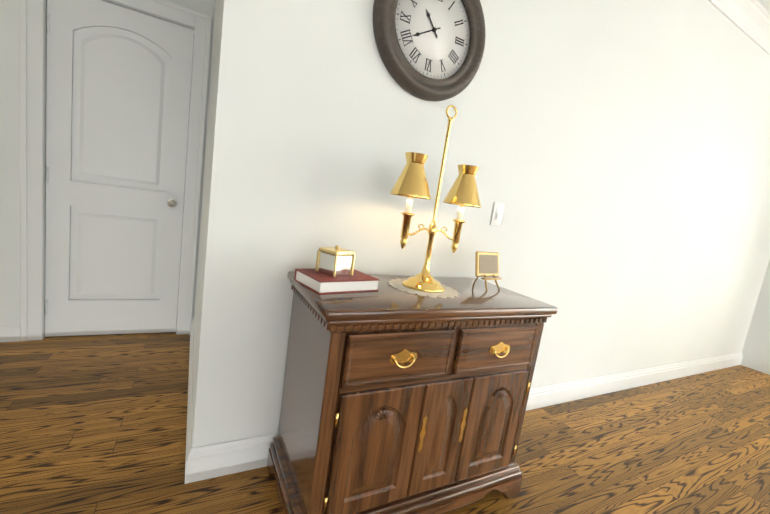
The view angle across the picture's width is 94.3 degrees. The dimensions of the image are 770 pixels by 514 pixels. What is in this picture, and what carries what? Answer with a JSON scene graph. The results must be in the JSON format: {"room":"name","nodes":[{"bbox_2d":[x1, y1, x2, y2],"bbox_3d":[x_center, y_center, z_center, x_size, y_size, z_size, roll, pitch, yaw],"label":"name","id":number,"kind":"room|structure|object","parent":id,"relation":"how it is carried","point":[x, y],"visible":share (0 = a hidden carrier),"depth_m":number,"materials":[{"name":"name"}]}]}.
{"room":"living room","nodes":[
{"label":"living room","id":0,"kind":"room"},
{"bbox_2d":[0,0,12,319],"bbox_3d":[-2.303,-0.952,2.352,0.100,2.758,1.012,4,9,-28],"label":"wall","id":1,"kind":"structure","parent":0,"point":[6,307],"depth_m":1.98,"materials":[{"name":"paint"}]},
{"bbox_2d":[10,0,205,339],"bbox_3d":[-1.651,-0.837,2.207,0.919,2.758,0.120,4,9,-28],"label":"wall","id":2,"kind":"structure","parent":0,"point":[198,5],"depth_m":2.02,"materials":[{"name":"paint"}]},
{"bbox_2d":[19,0,211,340],"bbox_3d":[-1.638,-0.511,2.205,0.898,2.124,0.021,4,9,-28],"label":"door frame","id":3,"kind":"structure","parent":2,"relation":"attached to","point":[31,52],"depth_m":2.11,"materials":[{"name":"white wood"}]},
{"bbox_2d":[45,0,193,336],"bbox_3d":[-1.653,-0.470,2.228,0.704,2.020,0.114,4,9,-28],"label":"pantry door","id":4,"kind":"structure","parent":2,"relation":"in","point":[118,85],"depth_m":2.23,"materials":[{"name":"white wood"}]},
{"bbox_2d":[192,0,215,315],"bbox_3d":[-1.468,-0.908,2.877,0.030,2.758,1.142,4,9,-28],"label":"wall","id":5,"kind":"structure","parent":0,"point":[206,6],"depth_m":2.38,"materials":[{"name":"paint"}]},
{"bbox_2d":[186,316,193,439],"bbox_3d":[-1.062,0.625,1.958,0.018,0.130,1.415,4,9,-28],"label":"baseboard","id":6,"kind":"structure","parent":5,"relation":"attached to","point":[189,433],"depth_m":1.72,"materials":[{"name":"white wood"}]},
{"bbox_2d":[0,290,769,513],"bbox_3d":[-0.029,1.246,-0.625,11.050,0.060,9.707,4,9,-28],"label":"floor","id":7,"kind":"structure","parent":0,"point":[93,424],"depth_m":1.71,"materials":[{"name":"brown wood"}]},
{"bbox_2d":[267,271,557,513],"bbox_3d":[0.097,0.522,1.409,0.940,0.815,0.473,4,9,-28],"label":"sideboard","id":8,"kind":"object","parent":7,"relation":"on","point":[395,401],"visible":0.98,"depth_m":1.17,"materials":[{"name":"brown wood"}]},
{"bbox_2d":[294,269,379,293],"bbox_3d":[-0.161,0.077,1.209,0.230,0.040,0.170,1,11,-40],"label":"books","id":9,"kind":"object","parent":8,"relation":"on","point":[318,282],"visible":0.81,"depth_m":1.15,"materials":[{"name":"red paper"}]},
{"bbox_2d":[315,245,355,276],"bbox_3d":[-0.165,0.008,1.203,0.090,0.096,0.090,14,10,36],"label":"box","id":10,"kind":"object","parent":9,"relation":"on","point":[336,260],"visible":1,"depth_m":1.18,"materials":[{"name":"clear glass"}]},
{"bbox_2d":[388,278,459,297],"bbox_3d":[0.147,0.117,1.375,0.278,0.002,0.276,4,9,-28],"label":"doily","id":11,"kind":"object","parent":8,"relation":"on","point":[450,292],"visible":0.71,"depth_m":1.31,"materials":[{"name":"beige fabric"}]},
{"bbox_2d":[390,105,480,292],"bbox_3d":[0.195,-0.214,1.327,0.383,0.672,0.168,4,9,-28],"label":"table lamp","id":12,"kind":"object","parent":11,"relation":"on","point":[411,181],"visible":1,"depth_m":1.32,"materials":[{"name":"gold metal"}]},
{"bbox_2d":[473,251,501,290],"bbox_3d":[0.440,0.057,1.544,0.162,0.157,0.118,4,9,-28],"label":"framed picture","id":13,"kind":"object","parent":8,"relation":"on","point":[486,264],"visible":1,"depth_m":1.53,"materials":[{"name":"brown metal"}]},
{"bbox_2d":[192,0,769,447],"bbox_3d":[1.315,-0.527,3.013,5.029,2.758,1.560,4,9,-28],"label":"wall","id":14,"kind":"structure","parent":0,"point":[616,152],"depth_m":1.77,"materials":[{"name":"paint"}]},
{"bbox_2d":[373,0,485,100],"bbox_3d":[0.198,-0.900,1.413,0.524,0.524,0.046,4,9,-28],"label":"wall clock","id":15,"kind":"object","parent":14,"relation":"attached to","point":[430,50],"visible":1,"depth_m":1.43,"materials":[{"name":"brown wood"}]},
{"bbox_2d":[184,352,742,483],"bbox_3d":[1.483,0.911,2.512,5.047,0.130,0.018,4,9,-28],"label":"baseboard","id":16,"kind":"structure","parent":14,"relation":"attached to","point":[218,459],"depth_m":2.24,"materials":[{"name":"white wood"}]},
{"bbox_2d":[490,202,504,225],"bbox_3d":[0.562,-0.212,1.779,0.070,0.116,0.012,4,9,-28],"label":"light switch","id":17,"kind":"object","parent":14,"relation":"attached to","point":[497,214],"visible":1,"depth_m":1.77,"materials":[{"name":"white plastic"}]},
{"bbox_2d":[707,0,769,55],"bbox_3d":[1.839,-1.672,2.082,5.127,0.103,0.098,4,9,-28],"label":"crown molding","id":18,"kind":"structure","parent":14,"relation":"attached to","point":[750,19],"depth_m":2.37,"materials":[{"name":"white paint"}]},
{"bbox_2d":[740,259,769,374],"bbox_3d":[5.157,0.281,1.255,0.130,2.758,8.445,4,9,-28],"label":"wall","id":19,"kind":"structure","parent":0,"point":[756,351],"depth_m":3.60,"materials":[{"name":"paint"}]},
{"bbox_2d":[757,0,769,13],"bbox_3d":[0.370,-1.524,-1.027,11.050,0.080,9.707,4,9,-28],"label":"ceiling","id":20,"kind":"structure","parent":0,"point":[765,4],"depth_m":2.36,"materials":[{"name":"paint"}]}
]}

